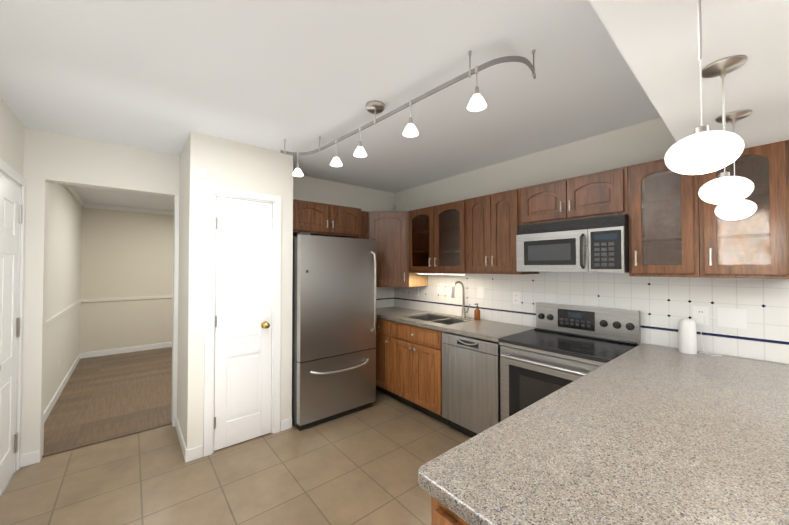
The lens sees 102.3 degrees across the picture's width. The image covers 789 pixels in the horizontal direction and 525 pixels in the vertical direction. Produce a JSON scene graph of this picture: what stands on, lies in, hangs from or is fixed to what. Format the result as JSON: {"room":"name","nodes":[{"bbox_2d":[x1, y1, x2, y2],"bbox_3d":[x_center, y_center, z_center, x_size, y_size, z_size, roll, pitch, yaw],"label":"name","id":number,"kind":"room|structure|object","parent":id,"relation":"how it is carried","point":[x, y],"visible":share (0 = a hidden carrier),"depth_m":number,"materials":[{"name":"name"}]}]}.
{"room":"kitchen","nodes":[
{"label":"kitchen","id":0,"kind":"room"},
{"bbox_2d":[0,95,83,453],"bbox_3d":[-1.795,0.223,1.095,0.120,2.500,10.720,1,-1,-40],"label":"wall","id":1,"kind":"structure","parent":0,"point":[76,251],"depth_m":2.42,"materials":[{"name":"white paint"}]},
{"bbox_2d":[0,174,21,494],"bbox_3d":[-2.440,0.466,1.984,0.116,2.025,0.811,1,-1,-40],"label":"entry door","id":2,"kind":"structure","parent":1,"relation":"in","point":[10,213],"depth_m":2.12,"materials":[{"name":"white wood"}]},
{"bbox_2d":[0,158,25,471],"bbox_3d":[-2.482,0.432,1.932,0.135,2.110,0.940,1,-1,-40],"label":"door frame","id":3,"kind":"structure","parent":1,"relation":"attached to","point":[10,172],"depth_m":2.30,"materials":[{"name":"white wood"}]},
{"bbox_2d":[20,353,80,461],"bbox_3d":[-3.926,1.473,3.750,0.012,0.090,3.480,1,-1,-40],"label":"baseboard","id":4,"kind":"structure","parent":1,"relation":"attached to","point":[23,457],"depth_m":3.45,"materials":[{"name":"white wood"}]},
{"bbox_2d":[46,184,84,326],"bbox_3d":[-3.919,-0.181,3.784,0.030,1.600,3.480,1,-1,-40],"label":"trim","id":5,"kind":"structure","parent":1,"relation":"attached to","point":[76,196],"depth_m":4.06,"materials":[{"name":"beige paint"}]},
{"bbox_2d":[43,347,171,453],"bbox_3d":[-2.845,1.558,4.645,2.820,0.050,3.480,1,-1,-40],"label":"floor","id":6,"kind":"structure","parent":0,"point":[100,397],"depth_m":3.54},
{"bbox_2d":[80,208,171,352],"bbox_3d":[-3.993,0.307,6.052,2.820,2.500,0.120,1,-1,-40],"label":"wall","id":7,"kind":"structure","parent":0,"point":[127,254],"depth_m":5.46,"materials":[{"name":"white paint"}]},
{"bbox_2d":[81,342,171,358],"bbox_3d":[-3.951,1.511,5.981,2.760,0.090,0.012,1,-1,-40],"label":"baseboard","id":8,"kind":"structure","parent":7,"relation":"attached to","point":[169,344],"depth_m":5.43,"materials":[{"name":"white wood"}]},
{"bbox_2d":[84,203,173,301],"bbox_3d":[-3.934,-0.144,6.012,2.790,1.600,0.030,1,-1,-40],"label":"trim","id":9,"kind":"structure","parent":7,"relation":"attached to","point":[97,206],"depth_m":5.46,"materials":[{"name":"beige paint"}]},
{"bbox_2d":[172,131,207,449],"bbox_3d":[-1.740,0.250,2.706,0.140,2.500,0.690,1,-1,-40],"label":"wall","id":10,"kind":"structure","parent":0,"point":[189,187],"depth_m":2.46,"materials":[{"name":"white paint"}]},
{"bbox_2d":[42,421,171,456],"bbox_3d":[-2.404,1.497,2.725,0.830,0.008,0.060,1,-1,-40],"label":"trim","id":11,"kind":"structure","parent":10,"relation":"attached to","point":[103,439],"depth_m":2.68,"materials":[{"name":"brown wood"}]},
{"bbox_2d":[171,195,178,426],"bbox_3d":[-2.050,0.440,2.982,0.042,2.130,0.124,1,-1,-40],"label":"trim","id":12,"kind":"structure","parent":10,"relation":"attached to","point":[175,309],"depth_m":2.94,"materials":[{"name":"white wood"}]},
{"bbox_2d":[175,416,193,462],"bbox_3d":[-1.771,1.455,2.658,0.042,0.090,0.712,1,-1,-40],"label":"baseboard","id":13,"kind":"structure","parent":10,"relation":"attached to","point":[188,454],"depth_m":2.46,"materials":[{"name":"white wood"}]},
{"bbox_2d":[204,135,291,420],"bbox_3d":[-1.244,0.251,2.734,0.660,2.500,0.100,1,-1,-40],"label":"wall","id":14,"kind":"structure","parent":0,"point":[229,164],"depth_m":2.81,"materials":[{"name":"white paint"}]},
{"bbox_2d":[203,185,281,456],"bbox_3d":[-1.277,0.450,2.692,0.590,2.100,0.115,1,-1,-40],"label":"door frame","id":15,"kind":"structure","parent":14,"relation":"attached to","point":[209,331],"depth_m":2.53,"materials":[{"name":"white wood"}]},
{"bbox_2d":[214,197,271,450],"bbox_3d":[-1.245,0.482,2.644,0.452,2.015,0.109,1,-1,-40],"label":"pantry door","id":16,"kind":"structure","parent":14,"relation":"in","point":[243,324],"depth_m":2.65,"materials":[{"name":"white wood"}]},
{"bbox_2d":[293,199,367,238],"bbox_3d":[-0.743,-0.246,3.499,1.000,0.720,0.475,1,-1,-40],"label":"upper cabinet","id":17,"kind":"object","parent":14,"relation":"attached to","point":[318,219],"visible":0.67,"depth_m":3.29,"materials":[{"name":"brown wood"}]},
{"bbox_2d":[292,155,295,277],"bbox_3d":[-1.155,0.257,3.092,0.115,2.500,0.540,1,-1,-40],"label":"wall","id":18,"kind":"structure","parent":0,"point":[293,177],"depth_m":2.94,"materials":[{"name":"white paint"}]},
{"bbox_2d":[308,187,355,207],"bbox_3d":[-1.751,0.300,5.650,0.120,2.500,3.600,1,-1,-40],"label":"wall","id":19,"kind":"structure","parent":0,"point":[346,197],"depth_m":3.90,"materials":[{"name":"white paint"}]},
{"bbox_2d":[0,0,788,210],"bbox_3d":[0.525,-0.835,2.984,6.080,0.520,10.640,1,-1,-40],"label":"ceiling","id":20,"kind":"structure","parent":0,"point":[165,76],"depth_m":1.62,"materials":[{"name":"white paint"}]},
{"bbox_2d":[280,49,535,176],"bbox_3d":[-0.139,-0.870,2.025,1.905,0.282,0.271,-1,-1,37],"label":"spotlight fixture","id":21,"kind":"object","parent":20,"relation":"attached to","point":[477,102],"visible":1,"depth_m":1.80,"materials":[{"name":"grey metal"}]},
{"bbox_2d":[664,0,744,174],"bbox_3d":[0.641,-0.400,0.665,0.120,0.428,0.120,1,-1,-40],"label":"pendant light","id":22,"kind":"object","parent":20,"relation":"hanging from","point":[702,149],"visible":1,"depth_m":0.63,"materials":[{"name":"white glass"}]},
{"bbox_2d":[698,55,753,203],"bbox_3d":[1.018,-0.395,0.982,0.120,0.428,0.120,1,-1,-40],"label":"pendant light","id":23,"kind":"object","parent":20,"relation":"hanging from","point":[725,188],"visible":1,"depth_m":0.96,"materials":[{"name":"white glass"}]},
{"bbox_2d":[714,109,756,219],"bbox_3d":[1.393,-0.390,1.303,0.120,0.428,0.120,1,-1,-40],"label":"pendant light","id":24,"kind":"object","parent":20,"relation":"hanging from","point":[742,208],"visible":0.92,"depth_m":1.27,"materials":[{"name":"white glass"}]},
{"bbox_2d":[388,117,788,364],"bbox_3d":[1.116,0.258,3.162,0.120,2.500,3.610,1,-1,-40],"label":"wall","id":25,"kind":"structure","parent":0,"point":[648,141],"depth_m":2.76,"materials":[{"name":"white paint"}]},
{"bbox_2d":[368,211,427,286],"bbox_3d":[-0.048,-0.153,3.954,0.652,0.890,0.658,1,-1,-40],"label":"upper cabinet","id":26,"kind":"object","parent":25,"relation":"attached to","point":[388,231],"visible":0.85,"depth_m":3.72,"materials":[{"name":"brown wood"}]},
{"bbox_2d":[376,272,788,363],"bbox_3d":[0.819,0.443,2.835,0.750,0.720,3.490,1,-1,-40],"label":"tile backsplash","id":27,"kind":"structure","parent":25,"relation":"attached to","point":[664,306],"depth_m":2.25,"materials":[{"name":"white tile"}]},
{"bbox_2d":[414,287,418,295],"bbox_3d":[0.279,0.373,4.058,0.008,0.115,0.075,1,-1,-40],"label":"outlet","id":28,"kind":"object","parent":27,"relation":"attached to","point":[416,289],"depth_m":4.05,"materials":[{"name":"white plastic"}]},
{"bbox_2d":[437,283,441,292],"bbox_3d":[0.535,0.298,3.751,0.008,0.115,0.075,1,-1,-40],"label":"outlet","id":29,"kind":"object","parent":27,"relation":"attached to","point":[439,285],"depth_m":3.75,"materials":[{"name":"white plastic"}]},
{"bbox_2d":[478,287,483,297],"bbox_3d":[0.898,0.311,3.312,0.008,0.115,0.075,1,-1,-40],"label":"outlet","id":30,"kind":"object","parent":27,"relation":"attached to","point":[480,289],"depth_m":3.31,"materials":[{"name":"white plastic"}]},
{"bbox_2d":[513,292,519,303],"bbox_3d":[1.153,0.335,3.003,0.008,0.115,0.075,1,-1,-40],"label":"outlet","id":31,"kind":"object","parent":27,"relation":"attached to","point":[516,295],"depth_m":3.00,"materials":[{"name":"white plastic"}]},
{"bbox_2d":[693,306,708,324],"bbox_3d":[1.958,0.339,2.031,0.008,0.115,0.075,1,-1,-40],"label":"outlet","id":32,"kind":"object","parent":27,"relation":"attached to","point":[699,311],"depth_m":2.03,"materials":[{"name":"white plastic"}]},
{"bbox_2d":[696,316,721,355],"bbox_3d":[1.948,0.455,1.968,0.088,0.221,0.118,1,-1,-40],"label":"cable","id":33,"kind":"object","parent":32,"relation":"attached to","point":[700,320],"visible":0.94,"depth_m":2.01,"materials":[{"name":"white plastic"}]},
{"bbox_2d":[718,308,746,328],"bbox_3d":[2.045,0.337,1.926,0.008,0.115,0.120,1,-1,-40],"label":"outlet","id":34,"kind":"object","parent":27,"relation":"attached to","point":[732,318],"depth_m":1.92,"materials":[{"name":"white plastic"}]},
{"bbox_2d":[409,140,788,278],"bbox_3d":[1.160,-0.260,2.719,0.370,0.720,2.798,1,-1,-40],"label":"upper cabinet","id":35,"kind":"object","parent":25,"relation":"attached to","point":[678,227],"visible":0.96,"depth_m":2.06,"materials":[{"name":"brown wood"}]},
{"bbox_2d":[416,273,465,274],"bbox_3d":[0.480,0.121,3.398,0.040,0.014,0.680,1,-1,-40],"label":"light bar","id":36,"kind":"object","parent":35,"relation":"attached to","point":[443,273],"visible":1,"depth_m":3.31,"materials":[{"name":"white plastic"}]},
{"bbox_2d":[516,214,628,272],"bbox_3d":[1.364,-0.117,2.418,0.446,0.375,0.732,1,-1,-40],"label":"microwave","id":37,"kind":"object","parent":35,"relation":"attached to","point":[597,244],"visible":1,"depth_m":2.24,"materials":[{"name":"silver plastic"}]},
{"label":"outside","id":38,"kind":"structure","parent":0,"visible":0},
{"bbox_2d":[0,390,470,524],"bbox_3d":[-0.303,1.515,2.063,3.440,0.050,3.740,1,-1,-40],"label":"floor","id":39,"kind":"structure","parent":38,"point":[360,467],"depth_m":2.19,"materials":[{"name":"beige tile"}]},
{"bbox_2d":[292,232,375,430],"bbox_3d":[-0.708,0.626,3.304,0.830,1.770,0.755,1,-1,-40],"label":"refrigerator","id":40,"kind":"object","parent":39,"relation":"on","point":[333,327],"visible":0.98,"depth_m":3.00,"materials":[{"name":"grey metal"}]},
{"bbox_2d":[376,318,449,424],"bbox_3d":[0.199,1.076,3.628,0.672,0.880,1.455,1,-1,-40],"label":"base cabinet","id":41,"kind":"object","parent":39,"relation":"on","point":[409,364],"depth_m":3.20,"materials":[{"name":"brown wood"}]},
{"bbox_2d":[376,307,535,342],"bbox_3d":[0.392,0.612,3.419,0.638,0.038,2.036,1,-1,-40],"label":"countertop","id":42,"kind":"structure","parent":41,"relation":"on","point":[493,331],"depth_m":3.00,"materials":[{"name":"stone"}]},
{"bbox_2d":[408,314,468,324],"bbox_3d":[0.448,0.704,3.380,0.398,0.200,0.668,1,-1,-40],"label":"double-bowl sink","id":43,"kind":"object","parent":42,"relation":"in","point":[438,319],"visible":0.12,"depth_m":3.55,"materials":[{"name":"silver metal"}]},
{"bbox_2d":[451,281,469,317],"bbox_3d":[0.694,0.393,3.341,0.224,0.396,0.108,1,-1,-40],"label":"gooseneck faucet","id":44,"kind":"object","parent":42,"relation":"on","point":[464,311],"visible":1,"depth_m":3.39,"materials":[{"name":"silver metal"}]},
{"bbox_2d":[474,303,479,319],"bbox_3d":[0.849,0.505,3.268,0.070,0.167,0.062,1,-1,-40],"label":"soap dispenser bottle","id":45,"kind":"object","parent":42,"relation":"on","point":[477,314],"visible":1,"depth_m":3.25,"materials":[{"name":"brown plastic"}]},
{"bbox_2d":[431,496,468,524],"bbox_3d":[0.517,1.028,0.775,0.590,0.880,0.654,1,-1,-40],"label":"base cabinet","id":46,"kind":"object","parent":39,"relation":"on","point":[441,514],"visible":0.02,"depth_m":0.77,"materials":[{"name":"brown wood"}]},
{"bbox_2d":[418,343,788,524],"bbox_3d":[1.122,0.575,1.295,2.225,0.038,0.675,1,-1,-40],"label":"countertop","id":47,"kind":"structure","parent":46,"relation":"on","point":[645,434],"depth_m":0.92,"materials":[{"name":"stone"}]},
{"bbox_2d":[678,318,696,353],"bbox_3d":[1.849,0.461,2.006,0.087,0.214,0.087,1,-1,-40],"label":"canister","id":48,"kind":"object","parent":47,"relation":"on","point":[687,338],"visible":1,"depth_m":1.98,"materials":[{"name":"white ceramic"}]},
{"bbox_2d":[442,332,500,437],"bbox_3d":[0.847,1.067,2.841,0.644,0.872,0.574,1,-1,-40],"label":"dishwasher","id":49,"kind":"object","parent":39,"relation":"on","point":[471,401],"visible":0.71,"depth_m":2.63,"materials":[{"name":"grey metal"}]},
{"bbox_2d":[498,302,640,420],"bbox_3d":[1.253,0.919,2.319,0.686,1.150,0.736,1,-1,-40],"label":"range","id":50,"kind":"object","parent":39,"relation":"on","point":[559,346],"visible":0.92,"depth_m":2.30,"materials":[{"name":"grey metal"}]}
]}

